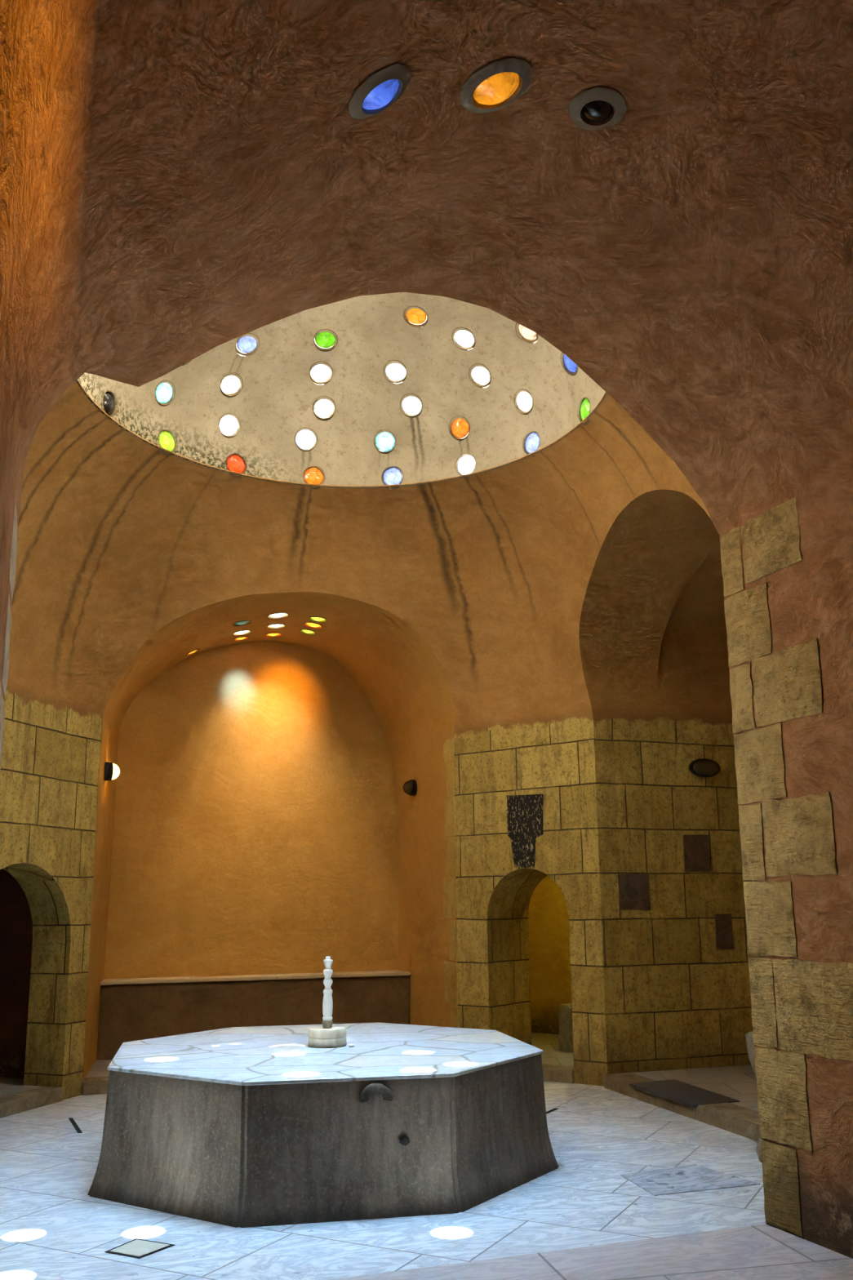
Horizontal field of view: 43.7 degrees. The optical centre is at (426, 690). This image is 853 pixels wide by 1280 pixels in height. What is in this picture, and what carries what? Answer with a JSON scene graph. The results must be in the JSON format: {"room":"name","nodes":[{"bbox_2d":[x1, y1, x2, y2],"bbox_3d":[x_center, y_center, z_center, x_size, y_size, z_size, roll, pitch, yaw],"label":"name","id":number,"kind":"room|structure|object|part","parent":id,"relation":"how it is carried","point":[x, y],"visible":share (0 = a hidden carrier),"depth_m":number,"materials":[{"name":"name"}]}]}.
{"room":"spa","nodes":[
{"label":"spa","id":0,"kind":"room"},
{"bbox_2d":[0,868,32,1077],"bbox_3d":[-4.465,1.886,8.416,2.030,2.500,2.150,-4,-12,18],"label":"wall","id":1,"kind":"structure","parent":0,"point":[15,918],"depth_m":9.15,"materials":[{"name":"red paint"}]},
{"bbox_2d":[82,591,457,1079],"bbox_3d":[-1.501,1.289,10.284,3.300,4.354,1.994,3,-12,-19],"label":"wall","id":2,"kind":"structure","parent":0,"point":[258,817],"depth_m":11.12,"materials":[{"name":"paint"}]},
{"bbox_2d":[104,761,119,780],"bbox_3d":[-2.886,0.740,9.742,0.141,0.173,0.173,5,-13,-26],"label":"wall lamp","id":3,"kind":"object","parent":2,"relation":"attached to","point":[112,771],"visible":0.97,"depth_m":9.68,"materials":[{"name":"glass"}]},
{"bbox_3d":[-2.857,0.743,9.756,0.075,0.150,0.150,5,-13,-26],"label":"glass","id":4,"kind":"part","parent":3,"relation":"part of","materials":[{"name":"white glass"}]},
{"bbox_2d":[186,648,199,656],"bbox_3d":[-2.460,-0.421,11.163,0.153,0.112,0.164,-4,-12,15],"label":"skylight","id":5,"kind":"object","parent":2,"relation":"attached to","point":[198,649],"visible":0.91,"depth_m":11.14,"materials":[{"name":"brown"}]},
{"bbox_2d":[233,636,248,640],"bbox_3d":[-1.981,-0.576,11.345,0.163,0.081,0.167,-1,-11,1],"label":"skylight","id":6,"kind":"object","parent":2,"relation":"attached to","point":[240,637],"visible":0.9,"depth_m":11.32,"materials":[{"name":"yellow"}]},
{"bbox_2d":[232,630,250,635],"bbox_3d":[-1.926,-0.626,11.071,0.193,0.087,0.198,5,-12,-24],"label":"skylight","id":7,"kind":"object","parent":2,"relation":"attached to","point":[241,632],"visible":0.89,"depth_m":11.04,"materials":[{"name":"grey glass"}]},
{"bbox_3d":[-1.927,-0.624,11.071,0.170,0.060,0.170,-9,-8,-19],"label":"glass","id":8,"kind":"part","parent":7,"relation":"part of","materials":[{"name":"grey glass"}]},
{"bbox_2d":[233,620,251,626],"bbox_3d":[-1.852,-0.698,10.658,0.194,0.087,0.199,5,-12,-24],"label":"skylight","id":9,"kind":"object","parent":2,"relation":"attached to","point":[242,622],"visible":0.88,"depth_m":10.63,"materials":[{"name":"teal glass"}]},
{"bbox_3d":[-1.853,-0.696,10.657,0.170,0.060,0.170,-9,-8,-19],"label":"glass","id":10,"kind":"part","parent":9,"relation":"part of","materials":[{"name":"teal glass"}]},
{"bbox_2d":[265,632,281,636],"bbox_3d":[-1.640,-0.620,11.379,0.188,0.066,0.188,-5,-12,21],"label":"skylight","id":11,"kind":"object","parent":2,"relation":"attached to","point":[273,634],"visible":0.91,"depth_m":11.35,"materials":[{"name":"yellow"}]},
{"bbox_3d":[-1.640,-0.618,11.378,0.160,0.058,0.160,-1,-10,-23],"label":"glass","id":12,"kind":"part","parent":11,"relation":"part of","materials":[{"name":"brown"}]},
{"bbox_2d":[266,623,285,628],"bbox_3d":[-1.557,-0.691,11.001,0.196,0.067,0.197,-8,-13,32],"label":"skylight","id":13,"kind":"object","parent":2,"relation":"attached to","point":[275,625],"visible":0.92,"depth_m":10.98,"materials":[{"name":"beige glass"}]},
{"bbox_3d":[-1.557,-0.688,11.000,0.170,0.060,0.170,-1,-10,-23],"label":"glass","id":14,"kind":"part","parent":13,"relation":"part of","materials":[{"name":"beige glass"}]},
{"bbox_2d":[267,612,288,618],"bbox_3d":[-1.477,-0.769,10.570,0.216,0.078,0.218,5,-13,-27],"label":"skylight","id":15,"kind":"object","parent":2,"relation":"attached to","point":[279,615],"visible":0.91,"depth_m":10.54,"materials":[{"name":"grey glass"}]},
{"bbox_3d":[-1.477,-0.765,10.569,0.190,0.063,0.190,-4,-9,-22],"label":"glass","id":16,"kind":"part","parent":15,"relation":"part of","materials":[{"name":"grey glass"}]},
{"bbox_2d":[301,629,315,635],"bbox_3d":[-1.249,-0.639,11.210,0.175,0.076,0.178,2,-12,-11],"label":"skylight","id":17,"kind":"object","parent":2,"relation":"attached to","point":[308,631],"visible":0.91,"depth_m":11.19,"materials":[{"name":"green"}]},
{"bbox_3d":[-1.247,-0.639,11.210,0.150,0.056,0.150,12,-15,-16],"label":"glass","id":18,"kind":"part","parent":17,"relation":"part of","materials":[{"name":"green"}]},
{"bbox_2d":[304,622,322,628],"bbox_3d":[-1.164,-0.693,10.948,0.196,0.080,0.198,0,-11,-1],"label":"skylight","id":19,"kind":"object","parent":2,"relation":"attached to","point":[310,624],"visible":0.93,"depth_m":10.92,"materials":[{"name":"yellow glass"}]},
{"bbox_3d":[-1.164,-0.691,10.948,0.170,0.060,0.170,12,-15,-16],"label":"glass","id":20,"kind":"part","parent":19,"relation":"part of","materials":[{"name":"brown"}]},
{"bbox_2d":[309,616,326,622],"bbox_3d":[-1.095,-0.740,10.723,0.187,0.068,0.187,1,-11,-8],"label":"skylight","id":21,"kind":"object","parent":2,"relation":"attached to","point":[315,618],"visible":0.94,"depth_m":10.69,"materials":[{"name":"green"}]},
{"bbox_3d":[-1.094,-0.738,10.723,0.160,0.058,0.160,8,-13,-15],"label":"glass","id":22,"kind":"part","parent":21,"relation":"part of","materials":[{"name":"green"}]},
{"bbox_2d":[403,779,417,795],"bbox_3d":[-0.178,1.027,11.263,0.141,0.173,0.173,4,-12,-20],"label":"wall lamp","id":23,"kind":"object","parent":2,"relation":"attached to","point":[410,787],"visible":1,"depth_m":11.21,"materials":[{"name":"metal"}]},
{"bbox_3d":[-0.209,1.025,11.252,0.075,0.150,0.150,4,-12,-20],"label":"glass","id":24,"kind":"part","parent":23,"relation":"part of","materials":[{"name":"brown glass"}]},
{"bbox_2d":[443,737,457,1027],"bbox_3d":[0.227,1.951,10.226,0.031,2.986,0.320,4,-12,-20],"label":"stone quoins","id":25,"kind":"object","parent":2,"relation":"attached to","point":[449,884],"depth_m":10.20,"materials":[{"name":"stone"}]},
{"bbox_2d":[75,292,607,488],"bbox_3d":[-0.570,-2.859,7.567,4.192,1.520,4.192,3,-12,-19],"label":"ceiling","id":26,"kind":"structure","parent":0,"point":[277,395],"depth_m":8.78,"materials":[{"name":"paint"}]},
{"bbox_2d":[102,390,117,417],"bbox_3d":[-2.372,-2.134,7.897,0.071,0.226,0.227,-4,-12,15],"label":"skylight","id":27,"kind":"object","parent":26,"relation":"attached to","point":[108,405],"visible":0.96,"depth_m":7.88,"materials":[{"name":"black glass"}]},
{"bbox_3d":[-2.367,-2.134,7.896,0.061,0.176,0.176,3,-10,15],"label":"glass","id":28,"kind":"part","parent":27,"relation":"part of","materials":[{"name":"black glass"}]},
{"bbox_2d":[155,380,175,406],"bbox_3d":[-2.078,-2.358,8.399,0.127,0.200,0.226,-8,-14,33],"label":"skylight","id":29,"kind":"object","parent":26,"relation":"attached to","point":[163,392],"visible":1,"depth_m":8.38,"materials":[{"name":"teal"}]},
{"bbox_3d":[-2.076,-2.359,8.398,0.061,0.176,0.176,25,4,33],"label":"glass","id":30,"kind":"part","parent":29,"relation":"part of","materials":[{"name":"teal"}]},
{"bbox_2d":[157,429,177,456],"bbox_3d":[-2.084,-1.990,8.501,0.068,0.222,0.226,-8,-14,34],"label":"skylight","id":31,"kind":"object","parent":26,"relation":"attached to","point":[166,440],"visible":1,"depth_m":8.47,"materials":[{"name":"green"}]},
{"bbox_3d":[-2.081,-1.990,8.499,0.061,0.176,0.176,-2,-10,36],"label":"glass","id":32,"kind":"part","parent":31,"relation":"part of","materials":[{"name":"yellow glass"}]},
{"bbox_2d":[218,413,240,438],"bbox_3d":[-1.655,-2.222,8.884,0.227,0.205,0.121,9,-15,-39],"label":"skylight","id":33,"kind":"object","parent":26,"relation":"attached to","point":[228,424],"visible":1,"depth_m":8.87,"materials":[{"name":"grey glass"}]},
{"bbox_2d":[220,372,243,397],"bbox_3d":[-1.610,-2.526,8.747,0.220,0.169,0.159,5,-13,-27],"label":"skylight","id":34,"kind":"object","parent":26,"relation":"attached to","point":[230,384],"visible":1,"depth_m":8.73,"materials":[{"name":"beige glass"}]},
{"bbox_3d":[-1.610,-2.527,8.747,0.176,0.176,0.061,9,27,-40],"label":"glass","id":35,"kind":"part","parent":34,"relation":"part of","materials":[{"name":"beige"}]},
{"bbox_2d":[225,453,247,478],"bbox_3d":[-1.610,-1.902,8.954,0.223,0.224,0.068,7,-14,-34],"label":"skylight","id":36,"kind":"object","parent":26,"relation":"attached to","point":[234,463],"visible":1,"depth_m":8.93,"materials":[{"name":"brown glass"}]},
{"bbox_3d":[-1.608,-1.904,8.951,0.176,0.176,0.061,7,-9,-33],"label":"glass","id":37,"kind":"part","parent":36,"relation":"part of","materials":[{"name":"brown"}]},
{"bbox_2d":[235,333,259,355],"bbox_3d":[-1.449,-2.807,8.579,0.188,0.144,0.222,-7,-13,29],"label":"skylight","id":38,"kind":"object","parent":26,"relation":"attached to","point":[246,344],"visible":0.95,"depth_m":8.57,"materials":[{"name":"blue"}]},
{"bbox_3d":[-1.448,-2.805,8.581,0.176,0.061,0.176,9,-49,-40],"label":"glass","id":39,"kind":"part","parent":38,"relation":"part of","materials":[{"name":"blue glass"}]},
{"bbox_2d":[294,427,317,451],"bbox_3d":[-1.044,-2.174,9.182,0.228,0.204,0.122,3,-12,-18],"label":"skylight","id":40,"kind":"object","parent":26,"relation":"attached to","point":[304,439],"visible":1,"depth_m":9.16,"materials":[{"name":"grey glass"}]},
{"bbox_2d":[302,465,325,489],"bbox_3d":[-0.979,-1.856,9.224,0.223,0.225,0.068,2,-12,-13],"label":"skylight","id":41,"kind":"object","parent":26,"relation":"attached to","point":[313,475],"visible":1,"depth_m":9.20,"materials":[{"name":"brown glass"}]},
{"bbox_3d":[-0.978,-1.856,9.220,0.176,0.176,0.061,2,-7,-13],"label":"glass","id":42,"kind":"part","parent":41,"relation":"part of","materials":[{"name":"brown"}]},
{"bbox_2d":[309,361,333,384],"bbox_3d":[-0.887,-2.682,8.933,0.219,0.150,0.182,6,-13,-31],"label":"skylight","id":43,"kind":"object","parent":26,"relation":"attached to","point":[320,373],"visible":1,"depth_m":8.93,"materials":[{"name":"grey glass"}]},
{"bbox_3d":[-0.886,-2.682,8.934,0.176,0.061,0.176,2,-50,-13],"label":"glass","id":44,"kind":"part","parent":43,"relation":"part of","materials":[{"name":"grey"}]},
{"bbox_2d":[312,395,336,420],"bbox_3d":[-0.878,-2.430,9.113,0.224,0.173,0.154,1,-11,-6],"label":"skylight","id":45,"kind":"object","parent":26,"relation":"attached to","point":[323,408],"visible":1,"depth_m":9.10,"materials":[{"name":"beige glass"}]},
{"bbox_3d":[-0.878,-2.431,9.113,0.176,0.176,0.061,2,28,-11],"label":"glass","id":46,"kind":"part","parent":45,"relation":"part of","materials":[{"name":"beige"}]},
{"bbox_2d":[313,328,337,351],"bbox_3d":[-0.829,-2.892,8.725,0.222,0.129,0.200,-1,-11,2],"label":"skylight","id":47,"kind":"object","parent":26,"relation":"attached to","point":[325,340],"visible":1,"depth_m":8.72,"materials":[{"name":"green glass"}]},
{"bbox_3d":[-0.830,-2.889,8.726,0.176,0.061,0.176,2,-40,-13],"label":"glass","id":48,"kind":"part","parent":47,"relation":"part of","materials":[{"name":"green glass"}]},
{"bbox_2d":[373,429,395,453],"bbox_3d":[-0.359,-2.166,9.236,0.227,0.206,0.121,-2,-12,9],"label":"skylight","id":49,"kind":"object","parent":26,"relation":"attached to","point":[384,442],"visible":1,"depth_m":9.22,"materials":[{"name":"teal"}]},
{"bbox_3d":[-0.360,-2.168,9.233,0.176,0.176,0.061,-2,14,6],"label":"glass","id":50,"kind":"part","parent":49,"relation":"part of","materials":[{"name":"teal"}]},
{"bbox_2d":[381,466,404,489],"bbox_3d":[-0.292,-1.857,9.251,0.225,0.226,0.069,-2,-11,7],"label":"skylight","id":51,"kind":"object","parent":26,"relation":"attached to","point":[392,476],"visible":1,"depth_m":9.23,"materials":[{"name":"blue"}]},
{"bbox_3d":[-0.293,-1.859,9.247,0.176,0.176,0.061,-2,-6,8],"label":"glass","id":52,"kind":"part","parent":51,"relation":"part of","materials":[{"name":"blue"}]},
{"bbox_2d":[383,360,407,383],"bbox_3d":[-0.261,-2.692,8.932,0.223,0.150,0.178,-3,-12,13],"label":"skylight","id":53,"kind":"object","parent":26,"relation":"attached to","point":[395,371],"visible":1,"depth_m":8.92,"materials":[{"name":"grey glass"}]},
{"bbox_3d":[-0.260,-2.691,8.932,0.176,0.061,0.176,-3,-49,12],"label":"glass","id":54,"kind":"part","parent":53,"relation":"part of","materials":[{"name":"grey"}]},
{"bbox_2d":[400,393,422,417],"bbox_3d":[-0.127,-2.445,9.082,0.223,0.174,0.154,-5,-12,20],"label":"skylight","id":55,"kind":"object","parent":26,"relation":"attached to","point":[411,406],"visible":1,"depth_m":9.07,"materials":[{"name":"grey glass"}]},
{"bbox_3d":[-0.127,-2.446,9.082,0.176,0.176,0.061,-4,28,15],"label":"glass","id":56,"kind":"part","parent":55,"relation":"part of","materials":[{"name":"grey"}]},
{"bbox_2d":[403,306,427,327],"bbox_3d":[-0.084,-3.010,8.512,0.206,0.119,0.223,10,-16,-43],"label":"skylight","id":57,"kind":"object","parent":26,"relation":"attached to","point":[415,316],"visible":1,"depth_m":8.50,"materials":[{"name":"orange glass"}]},
{"bbox_3d":[-0.085,-3.007,8.512,0.176,0.061,0.176,-7,-37,28],"label":"glass","id":58,"kind":"part","parent":57,"relation":"part of","materials":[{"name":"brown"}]},
{"bbox_2d":[448,415,470,440],"bbox_3d":[0.286,-2.234,9.029,0.225,0.202,0.124,-7,-13,31],"label":"skylight","id":59,"kind":"object","parent":26,"relation":"attached to","point":[460,428],"visible":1,"depth_m":9.01,"materials":[{"name":"orange glass"}]},
{"bbox_3d":[0.286,-2.235,9.027,0.176,0.176,0.061,-7,13,28],"label":"glass","id":60,"kind":"part","parent":59,"relation":"part of","materials":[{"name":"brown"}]},
{"bbox_2d":[451,327,475,350],"bbox_3d":[0.301,-2.847,8.554,0.223,0.141,0.186,-9,-14,35],"label":"skylight","id":61,"kind":"object","parent":26,"relation":"attached to","point":[464,339],"visible":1,"depth_m":8.54,"materials":[{"name":"white glass"}]},
{"bbox_3d":[0.301,-2.845,8.554,0.176,0.061,0.176,-11,-49,41],"label":"glass","id":62,"kind":"part","parent":61,"relation":"part of","materials":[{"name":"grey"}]},
{"bbox_2d":[455,453,476,478],"bbox_3d":[0.343,-1.919,9.043,0.223,0.226,0.070,-7,-13,28],"label":"skylight","id":63,"kind":"object","parent":26,"relation":"attached to","point":[466,464],"visible":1,"depth_m":9.02,"materials":[{"name":"grey glass"}]},
{"bbox_2d":[468,363,491,387],"bbox_3d":[0.443,-2.597,8.726,0.223,0.164,0.161,-8,-14,34],"label":"skylight","id":64,"kind":"object","parent":26,"relation":"attached to","point":[480,375],"visible":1,"depth_m":8.71,"materials":[{"name":"beige glass"}]},
{"bbox_3d":[0.444,-2.598,8.726,0.176,0.176,0.061,-10,29,39],"label":"glass","id":65,"kind":"part","parent":64,"relation":"part of","materials":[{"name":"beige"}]},
{"bbox_2d":[514,388,533,414],"bbox_3d":[0.796,-2.345,8.605,0.128,0.200,0.225,8,-14,-36],"label":"skylight","id":66,"kind":"object","parent":26,"relation":"attached to","point":[524,400],"visible":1,"depth_m":8.59,"materials":[{"name":"beige glass"}]},
{"bbox_3d":[0.795,-2.346,8.603,0.061,0.176,0.176,-27,8,-40],"label":"glass","id":67,"kind":"part","parent":66,"relation":"part of","materials":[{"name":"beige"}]},
{"bbox_2d":[515,322,537,342],"bbox_3d":[0.776,-2.782,8.190,0.172,0.157,0.219,9,-15,-39],"label":"skylight","id":68,"kind":"object","parent":26,"relation":"attached to","point":[526,333],"visible":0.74,"depth_m":8.19,"materials":[{"name":"white glass"}]},
{"bbox_3d":[0.777,-2.782,8.191,0.176,0.061,0.176,46,-25,-10],"label":"glass","id":69,"kind":"part","parent":68,"relation":"part of","materials":[{"name":"brown"}]},
{"bbox_2d":[522,431,540,457],"bbox_3d":[0.865,-2.006,8.621,0.070,0.222,0.223,9,-15,-38],"label":"skylight","id":70,"kind":"object","parent":26,"relation":"attached to","point":[532,443],"visible":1,"depth_m":8.60,"materials":[{"name":"blue"}]},
{"bbox_3d":[0.862,-2.007,8.618,0.061,0.176,0.176,1,-10,-40],"label":"glass","id":71,"kind":"part","parent":70,"relation":"part of","materials":[{"name":"blue"}]},
{"bbox_2d":[560,352,577,375],"bbox_3d":[1.095,-2.492,8.042,0.132,0.195,0.227,2,-12,-15],"label":"skylight","id":72,"kind":"object","parent":26,"relation":"attached to","point":[570,365],"visible":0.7,"depth_m":8.04,"materials":[{"name":"blue glass"}]},
{"bbox_3d":[1.093,-2.493,8.042,0.061,0.176,0.176,-28,-1,-21],"label":"glass","id":73,"kind":"part","parent":72,"relation":"part of","materials":[{"name":"blue glass"}]},
{"bbox_2d":[577,396,590,425],"bbox_3d":[1.207,-2.116,8.021,0.068,0.226,0.224,3,-12,-19],"label":"skylight","id":74,"kind":"object","parent":26,"relation":"attached to","point":[584,411],"visible":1,"depth_m":7.99,"materials":[{"name":"green glass"}]},
{"bbox_3d":[1.204,-2.117,8.019,0.061,0.176,0.176,-2,-10,-19],"label":"glass","id":75,"kind":"part","parent":74,"relation":"part of","materials":[{"name":"green glass"}]},
{"bbox_2d":[0,379,711,1099],"bbox_3d":[-0.450,0.479,7.459,5.757,5.130,5.060,3,-12,-19],"label":"wall","id":76,"kind":"structure","parent":0,"point":[120,539],"depth_m":9.22,"materials":[{"name":"paint"}]},
{"bbox_2d":[0,1085,62,1118],"bbox_3d":[-3.168,3.099,7.896,0.200,0.114,1.220,-4,-12,18],"label":"trim","id":77,"kind":"structure","parent":76,"relation":"attached to","point":[37,1097],"depth_m":8.10,"materials":[{"name":"grey stone"}]},
{"bbox_2d":[83,1075,108,1095],"bbox_3d":[-1.292,3.368,9.320,3.280,0.114,0.240,3,-12,-19],"label":"trim","id":78,"kind":"structure","parent":76,"relation":"attached to","point":[92,1085],"depth_m":8.71,"materials":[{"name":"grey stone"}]},
{"bbox_2d":[506,793,542,867],"bbox_3d":[0.911,1.282,9.710,0.390,0.673,0.026,-9,-14,37],"label":"stone","id":79,"kind":"object","parent":76,"relation":"attached to","point":[525,812],"visible":1,"depth_m":9.71,"materials":[{"name":"black stone"}]},
{"bbox_2d":[542,1063,573,1083],"bbox_3d":[0.965,3.355,9.360,0.855,0.114,0.200,-9,-14,37],"label":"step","id":80,"kind":"structure","parent":76,"relation":"attached to","point":[562,1073],"depth_m":9.13,"materials":[{"name":"grey stone"}]},
{"bbox_2d":[618,873,650,909],"bbox_3d":[1.813,1.750,9.265,0.298,0.308,0.028,3,-12,-19],"label":"stone","id":81,"kind":"object","parent":76,"relation":"attached to","point":[634,889],"visible":1,"depth_m":9.25,"materials":[{"name":"brown stone"}]},
{"bbox_2d":[0,1031,758,1111],"bbox_3d":[-1.036,3.067,8.104,9.318,0.001,5.919,3,-12,-19],"label":"floor","id":82,"kind":"structure","parent":0,"point":[739,1082],"depth_m":8.78,"materials":[{"name":"grey stone"}]},
{"bbox_2d":[97,969,410,1059],"bbox_3d":[-1.688,3.229,10.680,3.099,0.710,0.395,3,-12,-19],"label":"bench","id":83,"kind":"object","parent":82,"relation":"on","point":[131,1009],"visible":0.85,"depth_m":10.48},
{"bbox_3d":[-1.691,2.897,10.747,3.099,0.033,0.395,3,-12,-19],"label":"seat","id":84,"kind":"part","parent":83,"relation":"part of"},
{"bbox_2d":[557,1003,573,1052],"bbox_3d":[1.443,3.283,10.370,0.317,0.425,0.314,3,-12,-19],"label":"stub","id":85,"kind":"object","parent":82,"relation":"on","point":[565,1011],"visible":0.46,"depth_m":10.27,"materials":[{"name":"beige stone"}]},
{"bbox_2d":[629,1079,739,1106],"bbox_3d":[1.930,3.016,7.981,0.428,0.018,1.023,3,-12,-16],"label":"floor slab","id":86,"kind":"structure","parent":82,"relation":"on","point":[674,1090],"depth_m":7.92,"materials":[{"name":"stone"}]},
{"bbox_2d":[0,1080,765,1279],"bbox_3d":[-0.811,2.933,6.941,6.400,0.001,5.270,3,-12,-19],"label":"floor","id":87,"kind":"structure","parent":0,"point":[51,1228],"depth_m":5.24,"materials":[{"name":"white stone"}]},
{"bbox_2d":[68,1117,82,1133],"bbox_3d":[-2.469,3.057,7.466,0.028,0.013,0.572,5,-12,-24],"label":"floor slot","id":88,"kind":"object","parent":87,"relation":"in","point":[72,1120],"visible":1,"depth_m":7.45,"materials":[{"name":"black metal"}]},
{"bbox_2d":[104,1238,175,1258],"bbox_3d":[-1.284,2.501,4.756,0.225,0.014,0.217,-6,-13,25],"label":"drain cover","id":89,"kind":"object","parent":87,"relation":"on","point":[138,1248],"visible":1,"depth_m":4.75,"materials":[{"name":"beige stone"}]},
{"bbox_2d":[87,1022,558,1227],"bbox_3d":[-0.626,2.508,6.483,2.626,0.650,2.626,2,-12,-11],"label":"stone platform","id":90,"kind":"object","parent":87,"relation":"on","point":[246,1126],"visible":0.99,"depth_m":5.41,"materials":[{"name":"stone"}]},
{"bbox_2d":[307,955,346,1048],"bbox_3d":[-0.615,1.930,6.617,0.240,0.536,0.241,3,-12,-19],"label":"fountain jet","id":91,"kind":"object","parent":90,"relation":"on","point":[326,1036],"visible":1,"depth_m":6.54,"materials":[{"name":"stone"}]},
{"bbox_2d":[322,1019,332,1028],"bbox_3d":[-0.614,2.067,6.588,0.062,0.046,0.062,3,-12,-19],"label":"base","id":92,"kind":"object","parent":91,"relation":"attached to","point":[326,1024],"depth_m":6.57,"materials":[{"name":"beige stone"}]},
{"bbox_2d":[546,1107,557,1113],"bbox_3d":[0.918,3.099,7.827,0.028,0.013,0.213,-7,-13,29],"label":"floor slot","id":93,"kind":"object","parent":87,"relation":"in","point":[554,1108],"visible":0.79,"depth_m":7.83,"materials":[{"name":"black metal"}]},
{"bbox_2d":[620,1164,759,1195],"bbox_3d":[1.416,2.700,5.869,0.650,0.014,0.500,3,-12,-19],"label":"floor slab","id":94,"kind":"structure","parent":87,"relation":"on","point":[689,1178],"depth_m":5.83,"materials":[{"name":"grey stone"}]},
{"bbox_2d":[745,1031,761,1162],"bbox_3d":[2.088,2.414,6.320,0.320,0.720,0.319,3,-12,-19],"label":"stone basin","id":95,"kind":"object","parent":87,"relation":"on","point":[749,1036],"visible":0.09,"depth_m":6.33,"materials":[{"name":"grey stone"}]},
{"bbox_2d":[0,0,852,1258],"bbox_3d":[1.215,-0.445,1.840,3.860,4.716,7.480,3,-12,-19],"label":"wall","id":96,"kind":"structure","parent":0,"point":[180,180],"depth_m":4.20,"materials":[{"name":"brown paint"}]},
{"bbox_2d":[0,502,17,770],"bbox_3d":[-1.628,0.604,3.947,0.035,3.399,0.599,3,-12,-19],"label":"trim","id":97,"kind":"structure","parent":96,"relation":"attached to","point":[14,545],"depth_m":4.16,"materials":[{"name":"stone"}]},
{"bbox_2d":[348,63,411,119],"bbox_3d":[-0.164,-2.078,3.690,0.240,0.135,0.228,-9,-14,36],"label":"skylight","id":98,"kind":"object","parent":96,"relation":"attached to","point":[381,89],"visible":1,"depth_m":3.65,"materials":[{"name":"blue glass"}]},
{"bbox_3d":[-0.159,-2.071,3.691,0.150,0.064,0.150,-30,0,-22],"label":"glass","id":99,"kind":"part","parent":98,"relation":"part of","materials":[{"name":"blue glass"}]},
{"bbox_2d":[460,57,532,113],"bbox_3d":[0.260,-2.254,3.964,0.282,0.097,0.271,-9,-14,36],"label":"skylight","id":100,"kind":"object","parent":96,"relation":"attached to","point":[495,86],"visible":1,"depth_m":3.93,"materials":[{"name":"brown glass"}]},
{"bbox_3d":[0.263,-2.244,3.964,0.180,0.070,0.180,-14,-6,-22],"label":"glass","id":101,"kind":"part","parent":100,"relation":"part of","materials":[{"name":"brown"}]},
{"bbox_2d":[568,87,626,130],"bbox_3d":[0.667,-2.267,4.147,0.218,0.061,0.218,-5,-12,21],"label":"skylight","id":102,"kind":"object","parent":96,"relation":"attached to","point":[597,104],"visible":1,"depth_m":4.12,"materials":[{"name":"black"}]},
{"bbox_3d":[0.667,-2.265,4.146,0.120,0.057,0.120,8,-14,-18],"label":"glass","id":103,"kind":"part","parent":102,"relation":"part of","materials":[{"name":"black glass"}]},
{"bbox_2d":[720,497,852,1237],"bbox_3d":[1.733,0.767,5.060,0.037,3.448,0.718,4,-12,-22],"label":"stone quoins","id":104,"kind":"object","parent":96,"relation":"attached to","point":[811,1007],"depth_m":5.11,"materials":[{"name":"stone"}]},
{"bbox_2d":[528,875,572,1034],"bbox_3d":[1.614,2.307,10.785,2.650,2.500,1.450,-9,-14,37],"label":"wall","id":105,"kind":"structure","parent":0,"point":[549,957],"depth_m":11.80,"materials":[{"name":"yellow paint"}]},
{"bbox_2d":[327,1223,852,1279],"bbox_3d":[1.362,1.759,1.199,4.600,0.001,7.230,3,-12,-19],"label":"floor","id":106,"kind":"structure","parent":0,"point":[764,1251],"depth_m":4.52,"materials":[{"name":"grey stone"}]},
{"bbox_2d":[578,489,752,1074],"bbox_3d":[2.647,0.809,8.306,2.328,4.441,2.670,3,-12,-19],"label":"wall","id":107,"kind":"structure","parent":0,"point":[653,637],"depth_m":9.41,"materials":[{"name":"paint"}]},
{"bbox_2d":[604,1072,759,1141],"bbox_3d":[1.985,2.993,7.606,0.260,0.114,2.632,3,-12,-17],"label":"step","id":108,"kind":"structure","parent":107,"relation":"attached to","point":[736,1119],"depth_m":7.42,"materials":[{"name":"grey stone"}]},
{"bbox_2d":[683,835,710,871],"bbox_3d":[2.422,1.460,9.543,0.267,0.334,0.028,3,-12,-19],"label":"stone","id":109,"kind":"object","parent":107,"relation":"attached to","point":[695,847],"visible":1,"depth_m":9.53,"materials":[{"name":"brown stone"}]},
{"bbox_2d":[688,758,719,777],"bbox_3d":[2.550,0.703,9.698,0.316,0.173,0.070,3,-12,-19],"label":"wall lamp","id":110,"kind":"object","parent":107,"relation":"attached to","point":[702,767],"visible":1,"depth_m":9.67,"materials":[{"name":"metal"}]},
{"bbox_3d":[2.556,0.699,9.682,0.273,0.150,0.038,3,-12,-19],"label":"glass","id":111,"kind":"part","parent":110,"relation":"part of","materials":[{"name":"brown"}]},
{"bbox_2d":[714,913,733,948],"bbox_3d":[2.652,2.146,9.486,0.180,0.304,0.028,3,-12,-19],"label":"stone","id":112,"kind":"object","parent":107,"relation":"attached to","point":[723,922],"visible":1,"depth_m":9.47,"materials":[{"name":"brown stone"}]}
]}

